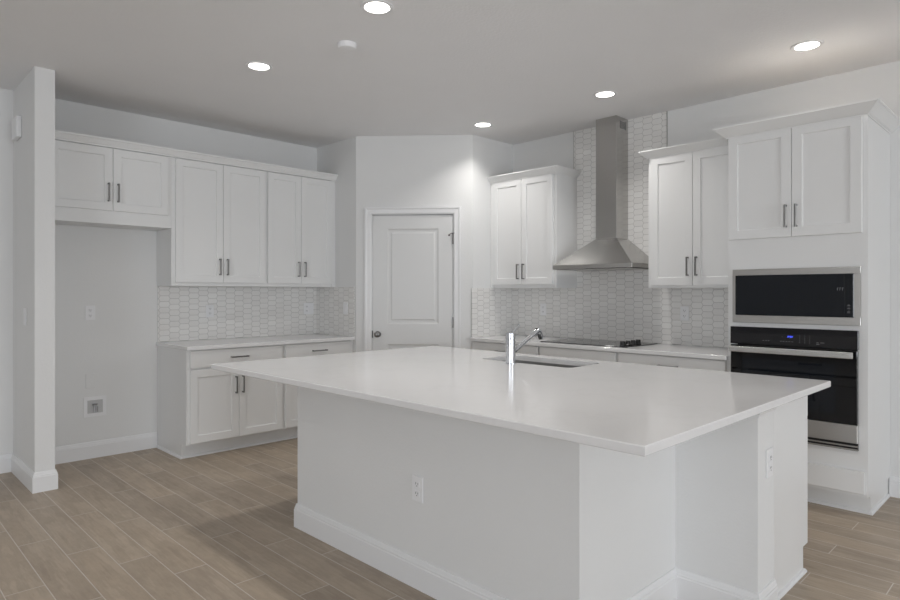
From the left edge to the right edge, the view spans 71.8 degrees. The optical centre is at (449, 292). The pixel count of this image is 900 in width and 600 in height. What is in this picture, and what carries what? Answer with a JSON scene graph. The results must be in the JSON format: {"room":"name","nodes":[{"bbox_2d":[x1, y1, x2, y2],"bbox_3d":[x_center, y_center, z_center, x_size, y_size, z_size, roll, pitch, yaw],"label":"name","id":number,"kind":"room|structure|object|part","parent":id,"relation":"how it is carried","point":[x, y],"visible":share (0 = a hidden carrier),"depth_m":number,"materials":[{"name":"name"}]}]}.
{"room":"kitchen","nodes":[
{"label":"kitchen","id":0,"kind":"room"},
{"bbox_2d":[13,66,54,472],"bbox_3d":[-2.961,-0.090,4.417,0.117,2.830,0.703,0,0,-45],"label":"wall","id":1,"kind":"structure","parent":0,"point":[34,96],"depth_m":4.19,"materials":[{"name":"paint"}]},
{"bbox_2d":[11,115,21,140],"bbox_3d":[-3.110,-1.180,4.462,0.032,0.150,0.180,0,0,-45],"label":"door chime","id":2,"kind":"object","parent":1,"relation":"attached to","point":[16,123],"visible":1,"depth_m":4.41,"materials":[{"name":"white plastic"}]},
{"bbox_2d":[23,308,26,324],"bbox_3d":[-2.954,0.165,4.320,0.009,0.116,0.072,0,0,-45],"label":"light switch","id":3,"kind":"object","parent":1,"relation":"attached to","point":[24,309],"visible":1,"depth_m":4.31,"materials":[{"name":"white plastic"}]},
{"bbox_2d":[0,88,316,454],"bbox_3d":[-4.693,-0.090,3.285,9.175,2.830,0.120,0,0,-45],"label":"wall","id":4,"kind":"structure","parent":0,"point":[113,271],"depth_m":5.07,"materials":[{"name":"paint"}]},
{"bbox_2d":[0,432,157,493],"bbox_3d":[-4.923,1.258,2.470,7.462,0.133,0.718,0,0,-45],"label":"baseboard","id":5,"kind":"structure","parent":4,"relation":"attached to","point":[37,482],"depth_m":4.88,"materials":[{"name":"paint"}]},
{"bbox_2d":[85,306,94,319],"bbox_3d":[-2.882,0.160,4.982,0.072,0.116,0.008,0,0,-45],"label":"outlet","id":6,"kind":"object","parent":4,"relation":"attached to","point":[89,310],"visible":1,"depth_m":4.98,"materials":[{"name":"white plastic"}]},
{"bbox_2d":[84,395,105,417],"bbox_3d":[-2.852,0.913,5.003,0.164,0.160,0.022,0,0,-45],"label":"water valve box","id":7,"kind":"object","parent":4,"relation":"attached to","point":[96,405],"visible":1,"depth_m":5.00,"materials":[{"name":"white plastic"}]},
{"bbox_2d":[55,140,170,230],"bbox_3d":[-2.708,-0.829,4.889,0.904,0.594,0.384,0,0,-45],"label":"upper cabinet","id":8,"kind":"object","parent":4,"relation":"attached to","point":[96,186],"visible":0.87,"depth_m":4.79,"materials":[{"name":"paint"}]},
{"bbox_3d":[-2.748,-0.872,4.642,0.420,0.479,0.020,0,0,-45],"label":"door","id":9,"kind":"part","parent":8,"relation":"part of","materials":[{"name":"paint"}]},
{"bbox_3d":[-2.555,-0.771,4.795,0.011,0.142,0.034,0,0,-45],"label":"handle","id":10,"kind":"part","parent":8,"relation":"part of","materials":[{"name":"silver metal"}]},
{"bbox_3d":[-2.450,-0.872,4.937,0.414,0.479,0.020,0,0,-45],"label":"door","id":11,"kind":"part","parent":8,"relation":"part of","materials":[{"name":"paint"}]},
{"bbox_2d":[55,130,337,180],"bbox_3d":[-2.024,-1.147,5.332,2.499,0.062,0.054,0,0,-45],"label":"crown molding","id":12,"kind":"structure","parent":8,"relation":"attached to","point":[60,135],"depth_m":5.15,"materials":[{"name":"paint"}]},
{"bbox_2d":[157,157,265,286],"bbox_3d":[-2.085,-0.593,5.505,0.846,1.066,0.384,0,0,-45],"label":"upper cabinet","id":13,"kind":"object","parent":4,"relation":"attached to","point":[216,236],"visible":0.98,"depth_m":5.35,"materials":[{"name":"paint"}]},
{"bbox_3d":[-2.118,-0.600,5.264,0.400,1.022,0.020,0,0,-45],"label":"door","id":14,"kind":"part","parent":13,"relation":"part of","materials":[{"name":"paint"}]},
{"bbox_3d":[-1.980,-0.225,5.363,0.011,0.142,0.034,0,0,-45],"label":"handle","id":15,"kind":"part","parent":13,"relation":"part of","materials":[{"name":"silver metal"}]},
{"bbox_3d":[-1.831,-0.600,5.548,0.400,1.022,0.020,0,0,-45],"label":"door","id":16,"kind":"part","parent":13,"relation":"part of","materials":[{"name":"paint"}]},
{"bbox_2d":[157,286,315,341],"bbox_3d":[-1.951,0.181,5.902,1.580,0.480,0.008,0,0,-45],"label":"tile backsplash","id":17,"kind":"structure","parent":4,"relation":"attached to","point":[239,312],"depth_m":5.81,"materials":[{"name":"white tile"}]},
{"bbox_2d":[206,305,213,316],"bbox_3d":[-2.185,0.164,5.659,0.072,0.116,0.008,0,0,-45],"label":"outlet","id":18,"kind":"object","parent":17,"relation":"attached to","point":[209,308],"visible":1,"depth_m":5.66,"materials":[{"name":"white plastic"}]},
{"bbox_2d":[304,303,313,313],"bbox_3d":[-1.450,0.160,6.384,0.118,0.116,0.009,0,0,-45],"label":"outlet","id":19,"kind":"object","parent":17,"relation":"attached to","point":[308,307],"visible":1,"depth_m":6.38,"materials":[{"name":"white plastic"}]},
{"bbox_2d":[263,171,334,286],"bbox_3d":[-1.517,-0.593,6.065,0.748,1.066,0.384,0,0,-45],"label":"upper cabinet","id":20,"kind":"object","parent":4,"relation":"attached to","point":[300,211],"visible":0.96,"depth_m":5.92,"materials":[{"name":"paint"}]},
{"bbox_3d":[-1.549,-0.600,5.826,0.343,1.022,0.020,0,0,-45],"label":"door","id":21,"kind":"part","parent":20,"relation":"part of","materials":[{"name":"paint"}]},
{"bbox_3d":[-1.431,-0.225,5.904,0.011,0.142,0.034,0,0,-45],"label":"handle","id":22,"kind":"part","parent":20,"relation":"part of","materials":[{"name":"silver metal"}]},
{"bbox_3d":[-1.383,-0.225,5.952,0.011,0.142,0.034,0,0,-45],"label":"handle","id":23,"kind":"part","parent":20,"relation":"part of","materials":[{"name":"silver metal"}]},
{"bbox_3d":[-1.303,-0.600,6.069,0.343,1.022,0.020,0,0,-45],"label":"door","id":24,"kind":"part","parent":20,"relation":"part of","materials":[{"name":"paint"}]},
{"bbox_2d":[317,137,355,351],"bbox_3d":[-1.144,-0.090,6.306,0.120,2.830,0.807,0,0,-45],"label":"wall","id":25,"kind":"structure","parent":0,"point":[339,158],"depth_m":6.11,"materials":[{"name":"paint"}]},
{"bbox_2d":[316,287,353,336],"bbox_3d":[-1.156,0.181,6.226,0.008,0.480,0.662,0,0,-45],"label":"tile backsplash","id":26,"kind":"structure","parent":25,"relation":"attached to","point":[330,318],"depth_m":6.22,"materials":[{"name":"white tile"}]},
{"bbox_2d":[343,302,347,313],"bbox_3d":[-1.023,0.150,6.079,0.009,0.116,0.072,0,0,-45],"label":"light switch","id":27,"kind":"object","parent":26,"relation":"attached to","point":[345,304],"visible":1,"depth_m":6.07,"materials":[{"name":"white plastic"}]},
{"bbox_2d":[356,135,472,351],"bbox_3d":[-0.339,-0.090,6.002,1.122,2.830,0.120,0,0,4],"label":"wall","id":28,"kind":"structure","parent":0,"point":[413,170],"depth_m":5.94,"materials":[{"name":"paint"}]},
{"bbox_2d":[364,206,460,350],"bbox_3d":[-0.356,0.252,5.966,0.920,2.147,0.183,0,0,4],"label":"door","id":29,"kind":"structure","parent":28,"relation":"in","point":[412,255],"depth_m":5.95,"materials":[{"name":"paint"}]},
{"bbox_3d":[-0.695,0.395,5.931,0.060,0.060,0.072,0,0,4],"label":"knob","id":30,"kind":"part","parent":29,"relation":"part of","materials":[{"name":"silver metal"}]},
{"bbox_2d":[0,0,899,147],"bbox_3d":[0.989,-1.555,-1.430,10.640,0.100,14.815,0,0,-45],"label":"ceiling","id":31,"kind":"structure","parent":0,"point":[532,70],"depth_m":3.92,"materials":[{"name":"paint"}]},
{"bbox_2d":[245,61,272,70],"bbox_3d":[-1.267,-1.501,4.124,0.178,0.006,0.178,0,0,-45],"label":"recessed light","id":32,"kind":"object","parent":31,"relation":"in","point":[253,65],"visible":1,"depth_m":4.12,"materials":[{"name":"white plastic"}]},
{"bbox_2d":[337,40,356,51],"bbox_3d":[-0.622,-1.488,3.760,0.116,0.034,0.116,0,0,-45],"label":"smoke detector","id":33,"kind":"object","parent":31,"relation":"attached to","point":[344,45],"visible":1,"depth_m":3.73,"materials":[{"name":"paint"}]},
{"bbox_2d":[360,0,393,14],"bbox_3d":[-0.384,-1.501,3.273,0.178,0.006,0.178,0,0,-45],"label":"recessed light","id":34,"kind":"object","parent":31,"relation":"in","point":[373,7],"visible":1,"depth_m":3.27,"materials":[{"name":"white plastic"}]},
{"bbox_2d":[473,122,492,127],"bbox_3d":[0.295,-1.501,5.555,0.178,0.006,0.178,0,0,-45],"label":"recessed light","id":35,"kind":"object","parent":31,"relation":"in","point":[478,124],"visible":1,"depth_m":5.54,"materials":[{"name":"white plastic"}]},
{"bbox_2d":[593,90,616,97],"bbox_3d":[1.172,-1.501,4.705,0.178,0.006,0.178,0,0,-45],"label":"recessed light","id":36,"kind":"object","parent":31,"relation":"in","point":[606,93],"visible":1,"depth_m":4.70,"materials":[{"name":"white plastic"}]},
{"bbox_2d":[790,40,823,51],"bbox_3d":[2.171,-1.501,3.782,0.178,0.006,0.178,0,0,-45],"label":"recessed light","id":37,"kind":"object","parent":31,"relation":"in","point":[808,45],"visible":1,"depth_m":3.77,"materials":[{"name":"white plastic"}]},
{"bbox_2d":[0,438,899,599],"bbox_3d":[0.989,1.375,-1.430,10.640,0.100,14.815,0,0,-45],"label":"floor","id":38,"kind":"structure","parent":0,"point":[147,524],"depth_m":3.30,"materials":[{"name":"brown wood"}]},
{"bbox_2d":[156,345,282,458],"bbox_3d":[-1.983,0.889,5.398,0.859,0.872,0.678,0,0,-45],"label":"base cabinet","id":39,"kind":"object","parent":38,"relation":"on","point":[202,410],"visible":0.88,"depth_m":5.14,"materials":[{"name":"paint"}]},
{"bbox_3d":[-1.910,0.904,5.055,0.402,0.582,0.020,0,0,-45],"label":"door","id":40,"kind":"part","parent":39,"relation":"part of","materials":[{"name":"paint"}]},
{"bbox_3d":[-2.026,1.315,5.442,0.859,0.019,0.522,0,0,-45],"label":"shoe molding","id":41,"kind":"part","parent":39,"relation":"part of","materials":[{"name":"paint"}]},
{"bbox_3d":[-1.766,0.528,5.197,0.807,0.138,0.020,0,0,-45],"label":"drawer","id":42,"kind":"part","parent":39,"relation":"part of","materials":[{"name":"paint"}]},
{"bbox_3d":[-1.726,0.760,5.199,0.011,0.142,0.034,0,0,-45],"label":"handle","id":43,"kind":"part","parent":39,"relation":"part of","materials":[{"name":"silver metal"}]},
{"bbox_2d":[156,334,354,350],"bbox_3d":[-1.720,0.437,5.663,1.601,0.030,0.669,0,0,-45],"label":"countertop","id":44,"kind":"structure","parent":39,"relation":"on","point":[188,345],"depth_m":5.42,"materials":[{"name":"white stone"}]},
{"bbox_3d":[-1.622,0.904,5.339,0.402,0.582,0.020,0,0,-45],"label":"door","id":45,"kind":"part","parent":39,"relation":"part of","materials":[{"name":"paint"}]},
{"bbox_2d":[277,340,352,440],"bbox_3d":[-1.412,0.889,5.961,0.743,0.872,0.678,0,0,-45],"label":"base cabinet","id":46,"kind":"object","parent":38,"relation":"on","point":[290,392],"visible":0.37,"depth_m":5.59,"materials":[{"name":"paint"}]},
{"bbox_3d":[-1.277,1.315,5.825,0.743,0.019,0.014,0,0,-45],"label":"shoe molding","id":47,"kind":"part","parent":46,"relation":"part of","materials":[{"name":"paint"}]},
{"bbox_3d":[-1.336,0.904,5.621,0.343,0.582,0.020,0,0,-45],"label":"door","id":48,"kind":"part","parent":46,"relation":"part of","materials":[{"name":"paint"}]},
{"bbox_3d":[-1.213,0.528,5.743,0.689,0.138,0.020,0,0,-45],"label":"drawer","id":49,"kind":"part","parent":46,"relation":"part of","materials":[{"name":"paint"}]},
{"bbox_2d":[472,341,539,354],"bbox_3d":[0.687,0.889,5.813,0.654,0.872,0.793,0,0,-45],"label":"base cabinet","id":50,"kind":"object","parent":38,"relation":"on","point":[500,347],"visible":0.1,"depth_m":5.63,"materials":[{"name":"paint"}]},
{"bbox_2d":[294,387,777,599],"bbox_3d":[0.240,0.889,3.054,0.938,0.872,2.255,0,0,-45],"label":"kitchen island","id":51,"kind":"object","parent":38,"relation":"on","point":[503,514],"visible":0.72,"depth_m":2.57,"materials":[{"name":"paint"}]},
{"bbox_2d":[412,474,422,502],"bbox_3d":[-0.146,0.879,2.792,0.008,0.116,0.072,0,0,-45],"label":"outlet","id":52,"kind":"object","parent":51,"relation":"attached to","point":[417,481],"visible":1,"depth_m":2.79,"materials":[{"name":"white plastic"}]},
{"bbox_2d":[415,480,419,487],"bbox_3d":[-0.148,0.858,2.790,0.002,0.029,0.033,0,0,-45],"label":"receptacle","id":53,"kind":"object","parent":52,"relation":"attached to","point":[417,482],"depth_m":2.79,"materials":[{"name":"white plastic"}]},
{"bbox_2d":[415,490,419,497],"bbox_3d":[-0.148,0.900,2.790,0.002,0.029,0.033,0,0,-45],"label":"receptacle","id":54,"kind":"object","parent":52,"relation":"attached to","point":[417,492],"depth_m":2.79,"materials":[{"name":"white plastic"}]},
{"bbox_2d":[211,346,830,456],"bbox_3d":[0.203,0.437,3.344,1.817,0.030,2.790,0,0,-45],"label":"island countertop","id":55,"kind":"structure","parent":51,"relation":"on","point":[643,410],"depth_m":2.75,"materials":[{"name":"white stone"}]},
{"bbox_2d":[505,324,542,363],"bbox_3d":[0.460,0.304,3.807,0.347,0.235,0.068,0,0,-45],"label":"faucet","id":56,"kind":"object","parent":55,"relation":"on","point":[511,350],"visible":1,"depth_m":3.69,"materials":[{"name":"silver metal"}]},
{"bbox_3d":[0.439,0.311,3.785,0.194,0.113,0.027,0,0,-45],"label":"spout","id":57,"kind":"part","parent":56,"relation":"part of","materials":[{"name":"silver metal"}]},
{"bbox_2d":[505,360,580,367],"bbox_3d":[0.550,0.544,3.859,0.361,0.184,0.716,0,0,-45],"label":"sink","id":58,"kind":"object","parent":55,"relation":"in","point":[517,361],"visible":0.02,"depth_m":4.02,"materials":[{"name":"metal"}]},
{"bbox_3d":[0.239,1.258,3.055,0.938,0.133,2.250,0,0,-45],"label":"baseboard","id":59,"kind":"part","parent":51,"relation":"part of","materials":[{"name":"paint"}]},
{"bbox_3d":[1.165,0.474,2.636,0.208,0.042,0.361,0,0,-45],"label":"cove molding","id":60,"kind":"part","parent":51,"relation":"part of","materials":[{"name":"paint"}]},
{"bbox_2d":[766,447,772,477],"bbox_3d":[1.311,0.695,2.547,0.072,0.116,0.008,0,0,-45],"label":"outlet","id":61,"kind":"object","parent":51,"relation":"attached to","point":[769,452],"visible":1,"depth_m":2.54,"materials":[{"name":"white plastic"}]},
{"bbox_2d":[540,346,617,361],"bbox_3d":[1.230,0.889,5.263,0.654,0.872,0.749,0,0,-45],"label":"base cabinet","id":62,"kind":"object","parent":38,"relation":"on","point":[545,351],"visible":0.09,"depth_m":5.03,"materials":[{"name":"paint"}]},
{"bbox_2d":[618,352,727,371],"bbox_3d":[1.786,0.889,4.699,0.654,0.872,0.834,0,0,-45],"label":"base cabinet","id":63,"kind":"object","parent":38,"relation":"on","point":[647,359],"visible":0.16,"depth_m":4.46,"materials":[{"name":"paint"}]},
{"bbox_2d":[469,335,727,359],"bbox_3d":[1.246,0.437,5.250,0.649,0.030,2.379,0,0,-45],"label":"countertop","id":64,"kind":"structure","parent":63,"relation":"on","point":[705,352],"depth_m":4.82,"materials":[{"name":"white stone"}]},
{"bbox_2d":[541,338,656,347],"bbox_3d":[1.247,0.400,5.256,0.500,0.043,0.820,0,0,-45],"label":"cooktop","id":65,"kind":"object","parent":64,"relation":"in","point":[610,343],"visible":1,"depth_m":5.11,"materials":[{"name":"black glass"}]},
{"bbox_2d":[774,395,807,599],"bbox_3d":[1.211,0.889,3.170,0.602,0.872,0.989,0,0,-45],"label":"island end panel","id":66,"kind":"object","parent":38,"relation":"on","point":[790,419],"visible":0.06,"depth_m":2.83,"materials":[{"name":"paint"}]},
{"bbox_3d":[1.174,1.315,3.133,0.496,0.019,0.989,0,0,-45],"label":"shoe molding","id":67,"kind":"part","parent":66,"relation":"part of","materials":[{"name":"paint"}]},
{"bbox_3d":[1.559,0.911,3.183,0.020,0.597,0.482,0,0,-45],"label":"door","id":68,"kind":"part","parent":66,"relation":"part of","materials":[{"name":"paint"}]},
{"bbox_2d":[712,98,899,515],"bbox_3d":[2.345,0.109,4.101,0.698,2.432,0.936,0,0,-45],"label":"tall cabinet","id":69,"kind":"object","parent":38,"relation":"on","point":[811,188],"visible":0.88,"depth_m":3.84,"materials":[{"name":"paint"}]},
{"bbox_3d":[2.014,-0.701,4.052,0.020,0.692,0.386,0,0,-45],"label":"door","id":70,"kind":"part","parent":69,"relation":"part of","materials":[{"name":"paint"}]},
{"bbox_3d":[2.110,-0.485,3.916,0.034,0.142,0.011,0,0,-45],"label":"handle","id":71,"kind":"part","parent":69,"relation":"part of","materials":[{"name":"silver metal"}]},
{"bbox_2d":[729,326,858,450],"bbox_3d":[2.301,0.576,4.069,0.588,0.708,0.731,0,0,-45],"label":"wall oven","id":72,"kind":"object","parent":69,"relation":"in","point":[817,354],"visible":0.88,"depth_m":3.79,"materials":[{"name":"black glass"}]},
{"bbox_3d":[2.110,0.366,3.884,0.055,0.038,0.705,0,0,-45],"label":"handle","id":73,"kind":"part","parent":72,"relation":"part of","materials":[{"name":"metal"}]},
{"bbox_3d":[2.141,0.559,3.911,0.030,0.436,0.725,0,0,-45],"label":"oven door","id":74,"kind":"part","parent":72,"relation":"part of","materials":[{"name":"black glass"}]},
{"bbox_3d":[2.143,0.279,3.913,0.028,0.113,0.731,0,0,-45],"label":"control panel","id":75,"kind":"part","parent":72,"relation":"part of","materials":[{"name":"black glass"}]},
{"bbox_3d":[2.137,0.914,3.907,0.008,0.026,0.725,0,0,-45],"label":"vent trim","id":76,"kind":"part","parent":72,"relation":"part of","materials":[{"name":"metal"}]},
{"bbox_3d":[2.152,-0.485,3.873,0.034,0.142,0.011,0,0,-45],"label":"handle","id":77,"kind":"part","parent":69,"relation":"part of","materials":[{"name":"silver metal"}]},
{"bbox_2d":[732,266,860,325],"bbox_3d":[2.303,0.019,4.056,0.444,0.350,0.731,0,0,-45],"label":"microwave","id":78,"kind":"object","parent":69,"relation":"in","point":[819,295],"visible":1,"depth_m":3.88,"materials":[{"name":"glass"}]},
{"bbox_3d":[2.147,0.015,3.913,0.020,0.259,0.677,0,0,-45],"label":"glass door","id":79,"kind":"part","parent":78,"relation":"part of","materials":[{"name":"black glass"}]},
{"bbox_3d":[2.345,-1.071,4.101,0.697,0.072,0.936,0,0,-45],"label":"crown molding","id":80,"kind":"part","parent":69,"relation":"part of","materials":[{"name":"paint"}]},
{"bbox_3d":[2.283,-0.701,3.779,0.020,0.692,0.376,0,0,-45],"label":"door","id":81,"kind":"part","parent":69,"relation":"part of","materials":[{"name":"paint"}]},
{"bbox_3d":[2.152,1.113,3.911,0.020,0.132,0.774,0,0,-45],"label":"drawer","id":82,"kind":"part","parent":69,"relation":"part of","materials":[{"name":"paint"}]},
{"bbox_3d":[2.408,1.315,4.160,0.490,0.019,0.803,0,0,-45],"label":"shoe molding","id":83,"kind":"part","parent":69,"relation":"part of","materials":[{"name":"paint"}]},
{"bbox_2d":[473,135,512,287],"bbox_3d":[0.430,-0.090,6.202,0.716,2.830,0.120,0,0,-45],"label":"wall","id":84,"kind":"structure","parent":0,"point":[491,157],"depth_m":6.02,"materials":[{"name":"paint"}]},
{"bbox_2d":[471,288,512,336],"bbox_3d":[0.425,0.187,6.107,0.615,0.468,0.008,0,0,-45],"label":"tile backsplash","id":85,"kind":"structure","parent":84,"relation":"attached to","point":[491,308],"depth_m":6.08,"materials":[{"name":"white tile"}]},
{"bbox_2d":[513,61,899,493],"bbox_3d":[5.310,-0.090,1.680,0.120,2.830,13.172,0,0,-45],"label":"wall","id":86,"kind":"structure","parent":0,"point":[695,123],"depth_m":4.37,"materials":[{"name":"paint"}]},
{"bbox_2d":[487,165,581,288],"bbox_3d":[0.787,-0.585,5.892,0.400,1.080,0.821,0,0,-45],"label":"upper cabinet","id":87,"kind":"object","parent":86,"relation":"attached to","point":[534,211],"visible":1,"depth_m":5.73,"materials":[{"name":"paint"}]},
{"bbox_3d":[0.545,-0.574,5.938,0.020,0.991,0.353,0,0,-45],"label":"door","id":88,"kind":"part","parent":87,"relation":"part of","materials":[{"name":"paint"}]},
{"bbox_3d":[0.674,-0.200,5.769,0.034,0.142,0.011,0,0,-45],"label":"handle","id":89,"kind":"part","parent":87,"relation":"part of","materials":[{"name":"silver metal"}]},
{"bbox_3d":[0.787,-1.095,5.891,0.399,0.060,0.820,0,0,-45],"label":"crown molding","id":90,"kind":"part","parent":87,"relation":"part of","materials":[{"name":"paint"}]},
{"bbox_3d":[0.796,-0.574,5.685,0.020,0.991,0.353,0,0,-45],"label":"door","id":91,"kind":"part","parent":87,"relation":"part of","materials":[{"name":"paint"}]},
{"bbox_2d":[553,115,648,270],"bbox_3d":[1.319,-0.852,5.314,0.438,1.305,0.762,0,0,-45],"label":"range hood","id":92,"kind":"object","parent":86,"relation":"attached to","point":[611,249],"visible":0.94,"depth_m":5.31,"materials":[{"name":"metal"}]},
{"bbox_2d":[513,112,727,347],"bbox_3d":[1.477,-0.541,5.473,0.008,1.926,2.372,0,0,-45],"label":"tile backsplash","id":93,"kind":"structure","parent":86,"relation":"attached to","point":[615,305],"depth_m":5.38,"materials":[{"name":"white tile"}]},
{"bbox_2d":[540,303,545,315],"bbox_3d":[0.905,0.160,6.041,0.008,0.116,0.072,0,0,-45],"label":"outlet","id":94,"kind":"object","parent":93,"relation":"attached to","point":[542,306],"visible":1,"depth_m":6.04,"materials":[{"name":"white plastic"}]},
{"bbox_2d":[573,132,573,168],"bbox_3d":[1.155,-0.789,5.797,0.011,1.429,0.004,0,0,-45],"label":"strip","id":95,"kind":"object","parent":93,"relation":"attached to","point":[573,132],"visible":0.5,"depth_m":5.79,"materials":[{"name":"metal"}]},
{"bbox_2d":[666,111,667,146],"bbox_3d":[1.796,-0.789,5.148,0.011,1.429,0.004,0,0,-45],"label":"strip","id":96,"kind":"object","parent":93,"relation":"attached to","point":[666,111],"visible":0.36,"depth_m":5.15,"materials":[{"name":"metal"}]},
{"bbox_2d":[680,306,688,320],"bbox_3d":[1.898,0.165,5.034,0.008,0.116,0.072,0,0,-45],"label":"outlet","id":97,"kind":"object","parent":93,"relation":"attached to","point":[684,310],"visible":1,"depth_m":5.03,"materials":[{"name":"white plastic"}]},
{"bbox_2d":[638,137,727,287],"bbox_3d":[1.898,-0.576,4.767,0.400,1.074,0.775,0,0,-45],"label":"upper cabinet","id":98,"kind":"object","parent":86,"relation":"attached to","point":[688,182],"visible":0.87,"depth_m":4.65,"materials":[{"name":"paint"}]},
{"bbox_3d":[1.699,-0.558,4.770,0.020,0.998,0.332,0,0,-45],"label":"door","id":99,"kind":"part","parent":98,"relation":"part of","materials":[{"name":"paint"}]},
{"bbox_3d":[1.897,-1.083,4.767,0.399,0.060,0.774,0,0,-45],"label":"crown molding","id":100,"kind":"part","parent":98,"relation":"part of","materials":[{"name":"paint"}]},
{"bbox_3d":[1.774,-0.200,4.655,0.034,0.142,0.011,0,0,-45],"label":"handle","id":101,"kind":"part","parent":98,"relation":"part of","materials":[{"name":"silver metal"}]},
{"bbox_3d":[1.821,-0.200,4.608,0.034,0.142,0.011,0,0,-45],"label":"handle","id":102,"kind":"part","parent":98,"relation":"part of","materials":[{"name":"silver metal"}]},
{"bbox_3d":[1.934,-0.558,4.531,0.020,0.998,0.332,0,0,-45],"label":"door","id":103,"kind":"part","parent":98,"relation":"part of","materials":[{"name":"paint"}]},
{"bbox_2d":[889,476,899,497],"bbox_3d":[6.336,1.258,0.545,0.015,0.133,9.874,0,0,-45],"label":"baseboard","id":104,"kind":"structure","parent":86,"relation":"attached to","point":[894,482],"depth_m":4.03,"materials":[{"name":"paint"}]}
]}

